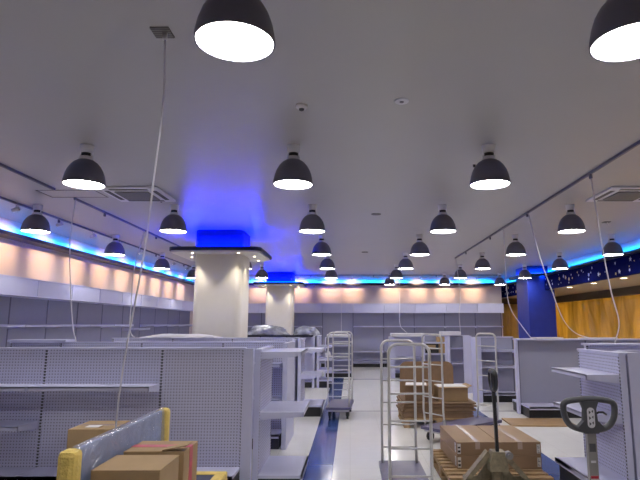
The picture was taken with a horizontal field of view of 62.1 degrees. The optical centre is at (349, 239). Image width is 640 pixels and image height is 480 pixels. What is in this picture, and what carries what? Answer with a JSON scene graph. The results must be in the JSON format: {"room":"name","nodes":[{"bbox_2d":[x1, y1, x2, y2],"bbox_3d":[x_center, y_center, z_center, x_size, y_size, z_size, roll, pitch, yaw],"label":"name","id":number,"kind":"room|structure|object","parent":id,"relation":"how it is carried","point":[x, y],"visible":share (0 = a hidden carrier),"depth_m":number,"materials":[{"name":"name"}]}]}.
{"room":"supermarket","nodes":[
{"label":"supermarket","id":0,"kind":"room"},
{"bbox_2d":[0,217,194,333],"bbox_3d":[-6.275,1.223,8.564,0.150,3.480,25.300,0,-9,0],"label":"wall","id":1,"kind":"structure","parent":0,"point":[19,259],"depth_m":12.10,"materials":[{"name":"paint"}]},
{"bbox_2d":[0,229,193,284],"bbox_3d":[-6.060,-0.196,8.714,0.280,0.070,25.150,0,-9,0],"label":"trim","id":2,"kind":"structure","parent":1,"relation":"attached to","point":[6,234],"depth_m":11.73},
{"bbox_2d":[192,254,249,337],"bbox_3d":[-2.630,1.822,10.798,0.960,3.000,0.920,0,-9,0],"label":"wall column","id":3,"kind":"structure","parent":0,"point":[221,284],"depth_m":10.47,"materials":[{"name":"paint"}]},
{"bbox_2d":[169,246,271,261],"bbox_3d":[-2.630,0.296,11.041,1.800,0.131,1.700,0,-9,0],"label":"canopy","id":4,"kind":"object","parent":3,"relation":"attached to","point":[255,254],"visible":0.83,"depth_m":10.27,"materials":[{"name":"paint"}]},
{"bbox_2d":[196,230,249,245],"bbox_3d":[-2.630,0.103,11.072,0.960,0.480,0.920,0,-9,0],"label":"wall","id":5,"kind":"structure","parent":0,"point":[204,237],"depth_m":10.64,"materials":[{"name":"blue paint"}]},
{"bbox_2d":[265,286,294,334],"bbox_3d":[-2.560,3.183,19.340,0.960,3.000,0.920,0,-9,0],"label":"wall column","id":6,"kind":"structure","parent":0,"point":[279,299],"depth_m":19.02,"materials":[{"name":"paint"}]},
{"bbox_2d":[253,282,306,287],"bbox_3d":[-2.560,1.657,19.583,1.800,0.131,1.700,0,-9,0],"label":"canopy","id":7,"kind":"object","parent":6,"relation":"attached to","point":[258,284],"visible":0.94,"depth_m":18.77,"materials":[{"name":"metal"}]},
{"bbox_2d":[266,272,294,281],"bbox_3d":[-2.560,1.464,19.614,0.960,0.480,0.920,0,-9,0],"label":"wall","id":8,"kind":"structure","parent":0,"point":[272,276],"depth_m":19.18,"materials":[{"name":"blue paint"}]},
{"bbox_2d":[0,0,639,278],"bbox_3d":[0.200,-0.081,11.759,13.000,0.100,31.200,0,-9,0],"label":"ceiling","id":9,"kind":"structure","parent":0,"point":[520,77],"depth_m":5.10,"materials":[{"name":"paint"}]},
{"bbox_2d":[0,163,54,189],"bbox_3d":[-4.130,-0.973,5.572,0.030,0.085,3.700,0,-9,0],"label":"ceiling track","id":10,"kind":"object","parent":9,"relation":"attached to","point":[1,164],"visible":1,"depth_m":6.74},
{"bbox_2d":[20,204,50,233],"bbox_3d":[-4.980,-0.343,8.429,0.418,0.430,0.418,0,-9,0],"label":"pendant lamp","id":11,"kind":"object","parent":9,"relation":"hanging from","point":[36,223],"visible":1,"depth_m":8.33,"materials":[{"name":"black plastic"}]},
{"bbox_2d":[36,190,108,197],"bbox_3d":[-4.037,-0.672,7.719,0.845,0.004,0.435,0,-9,0],"label":"access hatch","id":12,"kind":"object","parent":9,"relation":"attached to","point":[36,190],"visible":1,"depth_m":7.66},
{"bbox_2d":[62,144,105,189],"bbox_3d":[-2.800,-0.791,5.614,0.418,0.430,0.418,0,-9,0],"label":"pendant lamp","id":13,"kind":"object","parent":9,"relation":"hanging from","point":[85,173],"visible":1,"depth_m":5.51,"materials":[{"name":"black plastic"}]},
{"bbox_2d":[63,180,104,188],"bbox_3d":[-2.800,-0.593,5.583,0.396,0.004,0.396,0,-9,0],"label":"diffuser","id":14,"kind":"object","parent":13,"relation":"attached to","point":[79,184],"depth_m":5.60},
{"bbox_2d":[0,196,191,267],"bbox_3d":[-5.200,0.050,11.992,0.030,0.085,16.700,0,-9,0],"label":"ceiling track","id":15,"kind":"object","parent":9,"relation":"attached to","point":[1,197],"visible":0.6,"depth_m":10.12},
{"bbox_2d":[104,234,124,255],"bbox_3d":[-4.980,0.105,11.243,0.418,0.430,0.418,0,-9,0],"label":"pendant lamp","id":16,"kind":"object","parent":9,"relation":"hanging from","point":[114,248],"visible":1,"depth_m":11.13,"materials":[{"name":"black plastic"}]},
{"bbox_2d":[73,198,178,245],"bbox_3d":[-4.130,0.384,14.090,0.030,0.085,12.450,0,-9,0],"label":"ceiling track","id":17,"kind":"object","parent":9,"relation":"attached to","point":[76,199],"visible":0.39,"depth_m":9.42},
{"bbox_2d":[69,200,76,340],"bbox_3d":[-4.007,0.417,7.743,0.383,2.089,0.057,-6,-11,34],"label":"cable","id":18,"kind":"object","parent":17,"relation":"hanging from","point":[75,200],"visible":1,"depth_m":7.84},
{"bbox_2d":[101,186,175,201],"bbox_3d":[-3.080,-0.652,7.699,0.840,0.050,0.840,0,-9,0],"label":"air conditioner","id":19,"kind":"object","parent":9,"relation":"attached to","point":[121,193],"visible":0.91,"depth_m":7.56,"materials":[{"name":"white plastic"}]},
{"bbox_2d":[114,192,159,199],"bbox_3d":[-3.080,-0.637,7.696,0.480,0.020,0.480,0,-9,0],"label":"grille","id":20,"kind":"object","parent":19,"relation":"attached to","point":[126,195],"depth_m":7.66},
{"bbox_2d":[153,252,169,269],"bbox_3d":[-4.980,0.554,14.058,0.418,0.430,0.418,0,-9,0],"label":"pendant lamp","id":21,"kind":"object","parent":9,"relation":"hanging from","point":[162,263],"visible":1,"depth_m":13.94,"materials":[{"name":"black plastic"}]},
{"bbox_2d":[150,27,174,40],"bbox_3d":[-1.220,-1.325,3.441,0.120,0.060,0.120,0,-9,0],"label":"outlet box","id":22,"kind":"object","parent":9,"relation":"attached to","point":[159,32],"visible":1,"depth_m":3.43,"materials":[{"name":"white plastic"}]},
{"bbox_2d":[115,40,165,429],"bbox_3d":[-1.429,0.059,3.610,0.050,2.623,0.906,6,-11,-32],"label":"hanging cable","id":23,"kind":"object","parent":22,"relation":"hanging from","point":[164,40],"visible":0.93,"depth_m":3.54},
{"bbox_2d":[159,204,186,233],"bbox_3d":[-2.800,-0.343,8.429,0.418,0.430,0.418,0,-9,0],"label":"pendant lamp","id":24,"kind":"object","parent":9,"relation":"hanging from","point":[173,223],"visible":1,"depth_m":8.31,"materials":[{"name":"black metal"}]},
{"bbox_2d":[194,0,274,62],"bbox_3d":[-0.600,-1.240,2.800,0.418,0.430,0.418,0,-9,0],"label":"pendant lamp","id":25,"kind":"object","parent":9,"relation":"hanging from","point":[242,31],"visible":1,"depth_m":2.69,"materials":[{"name":"black metal"}]},
{"bbox_2d":[196,22,272,59],"bbox_3d":[-0.600,-1.041,2.768,0.396,0.004,0.396,0,-9,0],"label":"diffuser","id":26,"kind":"object","parent":25,"relation":"attached to","point":[220,40],"depth_m":2.76,"materials":[{"name":"plastic"}]},
{"bbox_2d":[255,265,267,278],"bbox_3d":[-2.800,1.002,16.872,0.418,0.430,0.418,0,-9,0],"label":"pendant lamp","id":27,"kind":"object","parent":9,"relation":"hanging from","point":[261,274],"visible":1,"depth_m":16.73,"materials":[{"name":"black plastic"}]},
{"bbox_2d":[273,144,312,189],"bbox_3d":[-0.600,-0.791,5.614,0.418,0.430,0.418,0,-9,0],"label":"pendant lamp","id":28,"kind":"object","parent":9,"relation":"hanging from","point":[292,173],"visible":1,"depth_m":5.49,"materials":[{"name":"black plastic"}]},
{"bbox_2d":[274,180,311,188],"bbox_3d":[-0.600,-0.593,5.583,0.396,0.004,0.396,0,-9,0],"label":"diffuser","id":29,"kind":"object","parent":28,"relation":"attached to","point":[283,184],"depth_m":5.61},
{"bbox_2d":[299,204,324,233],"bbox_3d":[-0.600,-0.343,8.429,0.418,0.430,0.418,0,-9,0],"label":"pendant lamp","id":30,"kind":"object","parent":9,"relation":"hanging from","point":[312,223],"visible":1,"depth_m":8.30,"materials":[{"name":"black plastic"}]},
{"bbox_2d":[312,234,331,255],"bbox_3d":[-0.600,0.105,11.243,0.418,0.430,0.418,0,-9,0],"label":"pendant lamp","id":31,"kind":"object","parent":9,"relation":"hanging from","point":[321,248],"visible":1,"depth_m":11.11,"materials":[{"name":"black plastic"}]},
{"bbox_2d":[319,256,334,269],"bbox_3d":[-0.600,0.554,14.058,0.418,0.430,0.418,0,-9,0],"label":"pendant lamp","id":32,"kind":"object","parent":9,"relation":"hanging from","point":[327,263],"visible":0.96,"depth_m":13.92,"materials":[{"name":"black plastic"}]},
{"bbox_2d":[249,275,501,276],"bbox_3d":[0.450,1.372,20.287,10.700,0.085,0.040,0,-9,0],"label":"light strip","id":33,"kind":"object","parent":9,"relation":"attached to","point":[249,275],"visible":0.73,"depth_m":20.27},
{"bbox_2d":[390,265,402,278],"bbox_3d":[1.475,1.002,16.872,0.418,0.430,0.418,0,-9,0],"label":"pendant lamp","id":34,"kind":"object","parent":9,"relation":"hanging from","point":[395,274],"visible":0.98,"depth_m":16.73,"materials":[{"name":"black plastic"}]},
{"bbox_2d":[398,252,413,269],"bbox_3d":[1.475,0.554,14.058,0.418,0.430,0.418,0,-9,0],"label":"pendant lamp","id":35,"kind":"object","parent":9,"relation":"hanging from","point":[405,263],"visible":1,"depth_m":13.93,"materials":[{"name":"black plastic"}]},
{"bbox_2d":[410,234,429,255],"bbox_3d":[1.475,0.105,11.243,0.418,0.430,0.418,0,-9,0],"label":"pendant lamp","id":36,"kind":"object","parent":9,"relation":"hanging from","point":[419,248],"visible":1,"depth_m":11.12,"materials":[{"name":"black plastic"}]},
{"bbox_2d":[430,204,456,233],"bbox_3d":[1.475,-0.343,8.429,0.418,0.430,0.418,0,-9,0],"label":"pendant lamp","id":37,"kind":"object","parent":9,"relation":"hanging from","point":[442,223],"visible":1,"depth_m":8.30,"materials":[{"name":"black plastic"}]},
{"bbox_2d":[454,265,466,278],"bbox_3d":[3.510,1.002,16.872,0.418,0.430,0.418,0,-9,0],"label":"pendant lamp","id":38,"kind":"object","parent":9,"relation":"hanging from","point":[461,274],"visible":0.94,"depth_m":16.73,"materials":[{"name":"black metal"}]},
{"bbox_2d":[475,252,490,269],"bbox_3d":[3.510,0.554,14.058,0.418,0.430,0.418,0,-9,0],"label":"pendant lamp","id":39,"kind":"object","parent":9,"relation":"hanging from","point":[482,263],"visible":1,"depth_m":13.93,"materials":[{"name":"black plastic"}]},
{"bbox_2d":[470,144,510,189],"bbox_3d":[1.475,-0.791,5.614,0.418,0.430,0.418,0,-9,0],"label":"pendant lamp","id":40,"kind":"object","parent":9,"relation":"hanging from","point":[490,173],"visible":1,"depth_m":5.50,"materials":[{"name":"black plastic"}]},
{"bbox_2d":[471,180,508,188],"bbox_3d":[1.475,-0.593,5.583,0.396,0.004,0.396,0,-9,0],"label":"diffuser","id":41,"kind":"object","parent":40,"relation":"attached to","point":[475,184],"depth_m":5.61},
{"bbox_2d":[506,234,525,255],"bbox_3d":[3.510,0.105,11.243,0.418,0.430,0.418,0,-9,0],"label":"pendant lamp","id":42,"kind":"object","parent":9,"relation":"hanging from","point":[515,248],"visible":1,"depth_m":11.12,"materials":[{"name":"black metal"}]},
{"bbox_2d":[518,265,531,278],"bbox_3d":[5.560,1.002,16.872,0.418,0.430,0.418,0,-9,0],"label":"pendant lamp","id":43,"kind":"object","parent":9,"relation":"hanging from","point":[524,273],"visible":1,"depth_m":16.74,"materials":[{"name":"black metal"}]},
{"bbox_2d":[455,140,639,258],"bbox_3d":[3.000,-0.399,9.177,0.030,0.085,12.000,0,-9,0],"label":"ceiling track","id":44,"kind":"object","parent":9,"relation":"attached to","point":[637,143],"visible":1,"depth_m":7.24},
{"bbox_2d":[503,229,530,337],"bbox_3d":[3.189,0.804,10.117,0.426,2.104,0.054,-5,-10,29],"label":"hanging cable","id":45,"kind":"object","parent":44,"relation":"hanging from","point":[503,229],"visible":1,"depth_m":10.18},
{"bbox_2d":[527,213,584,336],"bbox_3d":[3.817,0.705,9.486,2.205,2.112,0.217,7,-12,-39],"label":"cable","id":46,"kind":"object","parent":44,"relation":"hanging from","point":[527,213],"visible":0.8,"depth_m":9.00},
{"bbox_2d":[591,178,619,342],"bbox_3d":[3.184,0.226,6.574,0.106,2.079,0.454,-8,-12,43],"label":"hanging cable","id":47,"kind":"object","parent":44,"relation":"hanging from","point":[591,178],"visible":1,"depth_m":6.51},
{"bbox_2d":[552,252,568,269],"bbox_3d":[5.560,0.554,14.058,0.418,0.430,0.418,0,-9,0],"label":"pendant lamp","id":48,"kind":"object","parent":9,"relation":"hanging from","point":[559,263],"visible":1,"depth_m":13.94,"materials":[{"name":"black metal"}]},
{"bbox_2d":[557,204,585,233],"bbox_3d":[3.510,-0.343,8.429,0.418,0.430,0.418,0,-9,0],"label":"pendant lamp","id":49,"kind":"object","parent":9,"relation":"hanging from","point":[570,223],"visible":1,"depth_m":8.31,"materials":[{"name":"black metal"}]},
{"bbox_2d":[586,186,639,201],"bbox_3d":[4.020,-0.652,7.699,0.840,0.050,0.840,0,-9,0],"label":"air conditioner","id":50,"kind":"object","parent":9,"relation":"attached to","point":[614,193],"visible":1,"depth_m":7.62,"materials":[{"name":"white plastic"}]},
{"bbox_2d":[603,192,639,199],"bbox_3d":[4.020,-0.637,7.696,0.480,0.020,0.480,0,-9,0],"label":"grille","id":51,"kind":"object","parent":50,"relation":"attached to","point":[615,195],"depth_m":7.68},
{"bbox_2d":[602,234,623,255],"bbox_3d":[5.560,0.105,11.243,0.418,0.430,0.418,0,-9,0],"label":"pendant lamp","id":52,"kind":"object","parent":9,"relation":"hanging from","point":[612,248],"visible":0.98,"depth_m":11.12,"materials":[{"name":"black metal"}]},
{"bbox_2d":[589,0,639,62],"bbox_3d":[1.475,-1.240,2.800,0.418,0.430,0.418,0,-9,0],"label":"pendant lamp","id":53,"kind":"object","parent":9,"relation":"hanging from","point":[615,31],"visible":1,"depth_m":2.73,"materials":[{"name":"black metal"}]},
{"bbox_2d":[591,23,639,59],"bbox_3d":[1.475,-1.041,2.768,0.396,0.004,0.396,0,-9,0],"label":"diffuser","id":54,"kind":"object","parent":53,"relation":"attached to","point":[616,41],"depth_m":2.78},
{"bbox_2d":[248,277,502,336],"bbox_3d":[-0.090,3.201,20.983,12.220,3.480,0.150,0,-9,0],"label":"wall","id":55,"kind":"structure","parent":0,"point":[310,294],"depth_m":21.09,"materials":[{"name":"paint"}]},
{"bbox_2d":[249,283,500,285],"bbox_3d":[0.050,1.760,20.994,11.940,0.070,0.280,0,-9,0],"label":"trim","id":56,"kind":"structure","parent":55,"relation":"attached to","point":[250,284],"depth_m":20.86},
{"bbox_2d":[502,304,518,362],"bbox_3d":[7.100,3.987,22.735,2.500,2.480,0.046,0,-9,0],"label":"plastic film","id":57,"kind":"object","parent":55,"relation":"hanging from","point":[510,323],"visible":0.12,"depth_m":22.82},
{"bbox_2d":[251,363,584,479],"bbox_3d":[3.450,3.455,11.196,19.500,0.100,31.200,0,-9,0],"label":"floor","id":58,"kind":"structure","parent":0,"point":[338,447],"depth_m":7.59,"materials":[{"name":"tile"}]},
{"bbox_2d":[0,274,193,346],"bbox_3d":[-5.901,2.283,11.788,0.552,2.400,16.840,0,-9,0],"label":"wall shelving","id":59,"kind":"object","parent":58,"relation":"on","point":[30,308],"visible":0.58,"depth_m":11.68,"materials":[{"name":"metal"}]},
{"bbox_2d":[67,421,129,448],"bbox_3d":[-2.140,1.954,4.488,0.363,0.753,0.400,0,-9,-2],"label":"carton","id":60,"kind":"object","parent":58,"relation":"on","point":[84,433],"visible":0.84,"depth_m":4.35,"materials":[{"name":"cardboard"}]},
{"bbox_2d":[0,347,254,479],"bbox_3d":[-3.279,1.792,5.413,4.563,1.363,0.765,0,-9,0],"label":"shelf","id":61,"kind":"object","parent":58,"relation":"on","point":[46,392],"visible":0.78,"depth_m":5.41,"materials":[{"name":"metal"}]},
{"bbox_2d":[56,407,226,479],"bbox_3d":[-1.222,1.666,3.360,0.583,0.966,1.480,0,-9,0],"label":"cart","id":62,"kind":"object","parent":58,"relation":"on","point":[78,463],"visible":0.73,"depth_m":3.25,"materials":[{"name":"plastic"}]},
{"bbox_2d":[90,455,178,479],"bbox_3d":[-1.195,1.413,2.954,0.370,0.336,0.320,0,-9,0],"label":"carton","id":63,"kind":"object","parent":62,"relation":"on","point":[119,467],"visible":1,"depth_m":2.90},
{"bbox_2d":[123,441,197,479],"bbox_3d":[-1.188,1.459,3.351,0.386,0.371,0.302,0,-9,0],"label":"carton","id":64,"kind":"object","parent":62,"relation":"on","point":[186,450],"visible":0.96,"depth_m":3.31,"materials":[{"name":"cardboard"}]},
{"bbox_2d":[7,339,294,449],"bbox_3d":[-2.800,2.100,7.427,3.940,1.390,0.970,0,-9,0],"label":"shelf","id":65,"kind":"object","parent":58,"relation":"on","point":[283,369],"depth_m":7.43,"materials":[{"name":"metal"}]},
{"bbox_2d":[112,337,298,400],"bbox_3d":[-2.680,2.487,9.755,3.400,1.358,0.850,0,-9,0],"label":"shelf","id":66,"kind":"object","parent":58,"relation":"on","point":[286,340],"visible":0.17,"depth_m":9.75,"materials":[{"name":"metal"}]},
{"bbox_2d":[139,334,222,337],"bbox_3d":[-3.111,1.765,9.789,1.568,0.074,0.248,0,-9,0],"label":"plastic bundle","id":67,"kind":"object","parent":66,"relation":"on","point":[158,335],"visible":1,"depth_m":9.71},
{"bbox_2d":[252,346,309,479],"bbox_3d":[-0.741,1.880,5.898,0.522,1.343,0.880,0,-9,0],"label":"shelf","id":68,"kind":"object","parent":58,"relation":"on","point":[265,466],"visible":1,"depth_m":5.61,"materials":[{"name":"metal"}]},
{"bbox_2d":[247,335,316,387],"bbox_3d":[-2.005,3.186,14.023,2.190,1.320,0.800,0,-9,0],"label":"shelf","id":69,"kind":"object","parent":58,"relation":"on","point":[311,340],"visible":0.29,"depth_m":13.96,"materials":[{"name":"metal"}]},
{"bbox_2d":[247,325,289,334],"bbox_3d":[-2.194,2.404,14.158,1.213,0.265,0.539,0,-9,0],"label":"plastic bundle","id":70,"kind":"object","parent":69,"relation":"on","point":[257,329],"visible":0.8,"depth_m":13.96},
{"bbox_2d":[293,326,319,334],"bbox_3d":[-1.164,2.410,14.145,0.748,0.249,0.556,0,-9,0],"label":"plastic bundle","id":71,"kind":"object","parent":69,"relation":"on","point":[302,330],"visible":0.85,"depth_m":13.97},
{"bbox_2d":[297,338,324,416],"bbox_3d":[-0.709,2.507,9.818,0.457,1.338,0.860,0,-9,0],"label":"shelf","id":72,"kind":"object","parent":58,"relation":"on","point":[315,408],"visible":0.83,"depth_m":9.49,"materials":[{"name":"metal"}]},
{"bbox_2d":[317,335,331,387],"bbox_3d":[-0.646,3.197,14.052,0.422,1.308,0.840,0,-9,0],"label":"shelf","id":73,"kind":"object","parent":58,"relation":"on","point":[321,381],"visible":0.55,"depth_m":13.68,"materials":[{"name":"metal"}]},
{"bbox_2d":[325,337,350,376],"bbox_3d":[-0.350,3.610,16.330,0.840,1.208,0.410,0,-9,0],"label":"shelf","id":74,"kind":"object","parent":58,"relation":"on","point":[338,348],"visible":0.59,"depth_m":16.44,"materials":[{"name":"metal"}]},
{"bbox_2d":[326,331,353,418],"bbox_3d":[-0.170,2.402,9.592,0.435,1.473,1.050,-1,-9,3],"label":"cart","id":75,"kind":"object","parent":58,"relation":"on","point":[335,405],"visible":1,"depth_m":9.21,"materials":[{"name":"metal"}]},
{"bbox_2d":[248,303,503,366],"bbox_3d":[0.190,3.677,20.536,11.540,2.400,0.537,0,-9,0],"label":"wall shelving","id":76,"kind":"object","parent":58,"relation":"on","point":[370,324],"visible":0.37,"depth_m":20.76,"materials":[{"name":"metal"}]},
{"bbox_2d":[388,336,421,377],"bbox_3d":[1.760,3.604,16.355,1.120,1.228,0.437,0,-9,0],"label":"shelf","id":77,"kind":"object","parent":58,"relation":"on","point":[397,351],"visible":0.43,"depth_m":16.51,"materials":[{"name":"metal"}]},
{"bbox_2d":[390,333,424,336],"bbox_3d":[1.790,2.951,16.491,1.020,0.100,0.600,0,-9,-3],"label":"carton","id":78,"kind":"object","parent":77,"relation":"on","point":[391,334],"visible":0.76,"depth_m":16.20,"materials":[{"name":"cardboard"}]},
{"bbox_2d":[379,339,433,479],"bbox_3d":[0.507,1.685,4.997,0.420,1.443,1.190,0,-9,0],"label":"cart","id":79,"kind":"object","parent":58,"relation":"on","point":[390,469],"visible":1,"depth_m":4.99,"materials":[{"name":"metal"}]},
{"bbox_2d":[398,409,462,427],"bbox_3d":[1.400,2.957,8.845,1.100,0.144,1.100,0,-9,0],"label":"pallet","id":80,"kind":"object","parent":58,"relation":"on","point":[435,420],"visible":0.22,"depth_m":8.31,"materials":[{"name":"brown wood"}]},
{"bbox_2d":[403,416,473,417],"bbox_3d":[1.404,2.875,8.858,1.108,0.019,1.032,0,-9,0],"label":"carton","id":81,"kind":"object","parent":80,"relation":"on","point":[403,416],"visible":0.29,"depth_m":8.37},
{"bbox_2d":[402,414,473,415],"bbox_3d":[1.395,2.854,8.861,1.119,0.019,1.007,0,-9,0],"label":"carton","id":82,"kind":"object","parent":81,"relation":"on","point":[472,414],"visible":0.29,"depth_m":8.36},
{"bbox_2d":[396,404,471,414],"bbox_3d":[1.374,2.834,8.865,1.114,0.019,0.989,0,-9,-1],"label":"carton","id":83,"kind":"object","parent":82,"relation":"on","point":[397,405],"visible":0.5,"depth_m":8.38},
{"bbox_2d":[403,412,473,413],"bbox_3d":[1.400,2.813,8.868,1.099,0.019,1.014,0,-9,-1],"label":"carton","id":84,"kind":"object","parent":83,"relation":"on","point":[403,412],"visible":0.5,"depth_m":8.37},
{"bbox_2d":[398,404,471,411],"bbox_3d":[1.386,2.792,8.871,1.105,0.019,0.988,0,-9,0],"label":"carton","id":85,"kind":"object","parent":84,"relation":"on","point":[398,404],"visible":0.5,"depth_m":8.38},
{"bbox_2d":[405,408,475,410],"bbox_3d":[1.427,2.771,8.874,1.121,0.019,1.029,0,-9,-1],"label":"carton","id":86,"kind":"object","parent":85,"relation":"on","point":[473,409],"visible":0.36,"depth_m":8.37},
{"bbox_2d":[396,399,471,409],"bbox_3d":[1.372,2.751,8.878,1.092,0.019,1.020,0,-9,-1],"label":"carton","id":87,"kind":"object","parent":86,"relation":"on","point":[396,399],"visible":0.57,"depth_m":8.38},
{"bbox_2d":[400,403,473,407],"bbox_3d":[1.405,2.730,8.881,1.123,0.019,0.970,0,-9,0],"label":"carton","id":88,"kind":"object","parent":87,"relation":"on","point":[400,403],"visible":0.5,"depth_m":8.40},
{"bbox_2d":[397,398,476,406],"bbox_3d":[1.419,2.709,8.884,1.155,0.019,1.030,0,-9,-1],"label":"carton","id":89,"kind":"object","parent":88,"relation":"on","point":[472,405],"visible":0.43,"depth_m":8.39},
{"bbox_2d":[397,396,471,404],"bbox_3d":[1.377,2.688,8.888,1.107,0.019,0.981,0,-9,0],"label":"carton","id":90,"kind":"object","parent":89,"relation":"on","point":[398,397],"visible":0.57,"depth_m":8.40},
{"bbox_2d":[398,394,475,403],"bbox_3d":[1.427,2.668,8.891,1.138,0.019,1.021,0,-9,0],"label":"carton","id":91,"kind":"object","parent":90,"relation":"on","point":[402,397],"visible":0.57,"depth_m":8.54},
{"bbox_2d":[405,382,427,400],"bbox_3d":[1.129,2.500,8.762,0.430,0.266,0.500,-1,-9,7],"label":"carton","id":92,"kind":"object","parent":91,"relation":"on","point":[409,387],"visible":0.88,"depth_m":8.62,"materials":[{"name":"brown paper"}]},
{"bbox_2d":[400,361,453,393],"bbox_3d":[1.380,2.660,9.514,0.980,0.940,0.018,0,-11,0],"label":"cardboard sheet","id":93,"kind":"object","parent":91,"relation":"on","point":[405,373],"visible":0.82,"depth_m":9.55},
{"bbox_2d":[433,383,471,400],"bbox_3d":[1.696,2.503,8.716,0.550,0.246,0.520,0,-9,-2],"label":"carton","id":94,"kind":"object","parent":91,"relation":"on","point":[452,392],"visible":0.94,"depth_m":8.56,"materials":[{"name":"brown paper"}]},
{"bbox_2d":[423,335,444,360],"bbox_3d":[2.525,3.299,14.690,0.990,1.308,0.422,0,-9,0],"label":"shelf","id":95,"kind":"object","parent":58,"relation":"on","point":[428,339],"visible":0.23,"depth_m":14.84,"materials":[{"name":"metal"}]},
{"bbox_2d":[445,335,472,392],"bbox_3d":[2.640,2.987,12.828,0.600,1.338,0.397,0,-9,0],"label":"shelf","id":96,"kind":"object","parent":58,"relation":"on","point":[457,347],"visible":0.68,"depth_m":12.85,"materials":[{"name":"metal"}]},
{"bbox_2d":[421,333,501,439],"bbox_3d":[1.620,2.103,7.715,1.300,1.473,0.435,7,-11,-38],"label":"cart","id":97,"kind":"object","parent":58,"relation":"on","point":[477,420],"visible":0.76,"depth_m":7.58,"materials":[{"name":"metal"}]},
{"bbox_2d":[471,337,515,402],"bbox_3d":[3.095,2.741,11.288,0.910,1.338,0.417,0,-9,0],"label":"shelf","id":98,"kind":"object","parent":58,"relation":"on","point":[505,351],"visible":0.66,"depth_m":11.38,"materials":[{"name":"metal"}]},
{"bbox_2d":[433,449,553,479],"bbox_3d":[1.455,2.450,5.665,1.000,0.144,1.200,0,-9,0],"label":"pallet","id":99,"kind":"object","parent":58,"relation":"on","point":[443,465],"visible":0.38,"depth_m":5.36,"materials":[{"name":"brown wood"}]},
{"bbox_2d":[440,437,483,468],"bbox_3d":[1.299,2.342,5.863,0.432,0.130,0.923,0,-9,-1],"label":"carton","id":100,"kind":"object","parent":99,"relation":"on","point":[460,461],"visible":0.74,"depth_m":5.43,"materials":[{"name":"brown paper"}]},
{"bbox_2d":[440,425,494,454],"bbox_3d":[1.299,2.211,5.885,0.432,0.132,0.924,0,-9,-1],"label":"carton","id":101,"kind":"object","parent":100,"relation":"on","point":[462,439],"visible":0.93,"depth_m":5.64,"materials":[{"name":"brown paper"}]},
{"bbox_2d":[508,455,541,468],"bbox_3d":[1.735,2.342,5.863,0.430,0.130,0.922,0,-9,-1],"label":"carton","id":102,"kind":"object","parent":99,"relation":"on","point":[523,461],"visible":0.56,"depth_m":5.41,"materials":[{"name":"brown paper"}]},
{"bbox_2d":[476,425,540,454],"bbox_3d":[1.735,2.211,5.885,0.430,0.132,0.924,0,-9,-1],"label":"carton","id":103,"kind":"object","parent":102,"relation":"on","point":[512,439],"visible":0.83,"depth_m":5.52,"materials":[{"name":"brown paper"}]},
{"bbox_2d":[463,368,529,479],"bbox_3d":[1.355,1.887,5.458,0.600,1.191,1.467,0,-9,0],"label":"truck","id":104,"kind":"object","parent":58,"relation":"on","point":[495,462],"visible":0.95,"depth_m":4.88,"materials":[{"name":"paint"}]},
{"bbox_2d":[502,418,575,426],"bbox_3d":[3.100,2.998,8.717,1.040,0.022,0.660,0,-9,2],"label":"wooden board","id":105,"kind":"object","parent":58,"relation":"on","point":[516,422],"visible":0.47,"depth_m":8.64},
{"bbox_2d":[512,337,639,417],"bbox_3d":[4.335,2.480,9.731,2.570,1.364,1.000,0,-9,0],"label":"shelf","id":106,"kind":"object","parent":58,"relation":"on","point":[538,387],"depth_m":9.70,"materials":[{"name":"metal"}]},
{"bbox_2d":[560,396,617,479],"bbox_3d":[1.390,1.403,2.414,0.600,1.188,1.410,0,-9,0],"label":"truck","id":107,"kind":"object","parent":58,"relation":"on","point":[589,424],"visible":1,"depth_m":3.06,"materials":[{"name":"paint"}]},
{"bbox_2d":[551,348,634,479],"bbox_3d":[2.333,1.767,5.187,0.387,1.343,0.900,0,-9,0],"label":"shelf","id":108,"kind":"object","parent":58,"relation":"on","point":[601,373],"visible":0.84,"depth_m":5.00,"materials":[{"name":"metal"}]},
{"bbox_2d":[581,343,639,350],"bbox_3d":[4.050,1.949,6.411,2.240,1.368,0.425,0,-9,0],"label":"shelf","id":109,"kind":"object","parent":58,"relation":"on","point":[595,346],"visible":0.18,"depth_m":6.59,"materials":[{"name":"metal"}]},
{"bbox_2d":[613,350,639,479],"bbox_3d":[3.578,1.711,4.867,2.085,1.353,0.362,0,-9,0],"label":"shelf","id":110,"kind":"object","parent":58,"relation":"on","point":[632,357],"visible":0.46,"depth_m":4.78,"materials":[{"name":"metal"}]},
{"bbox_2d":[516,266,556,337],"bbox_3d":[6.170,2.651,17.526,0.860,3.480,1.150,0,-9,0],"label":"wall pillar","id":111,"kind":"structure","parent":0,"point":[535,304],"depth_m":17.07,"materials":[{"name":"blue paint"}]},
{"bbox_2d":[501,239,639,297],"bbox_3d":[6.497,0.333,11.592,0.406,0.770,31.000,0,-9,0],"label":"wall","id":112,"kind":"structure","parent":0,"point":[629,265],"depth_m":13.88,"materials":[{"name":"blue paint"}]},
{"bbox_2d":[501,248,639,286],"bbox_3d":[5.925,0.180,11.110,0.750,0.060,30.000,0,-9,0],"label":"trim","id":113,"kind":"structure","parent":112,"relation":"attached to","point":[635,251],"depth_m":14.00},
{"bbox_2d":[502,285,639,303],"bbox_3d":[7.175,0.832,11.512,2.650,0.240,31.000,0,-9,0],"label":"trim","id":114,"kind":"structure","parent":112,"relation":"attached to","point":[634,290],"depth_m":18.03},
{"bbox_2d":[555,294,639,337],"bbox_3d":[8.582,2.470,13.277,0.399,2.501,19.002,0,-9,0],"label":"plastic film","id":115,"kind":"object","parent":114,"relation":"hanging from","point":[593,317],"visible":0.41,"depth_m":18.14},
{"bbox_2d":[504,274,639,297],"bbox_3d":[7.460,0.694,11.535,2.080,0.040,31.000,0,-9,0],"label":"ceiling","id":116,"kind":"structure","parent":0,"point":[632,280],"depth_m":15.70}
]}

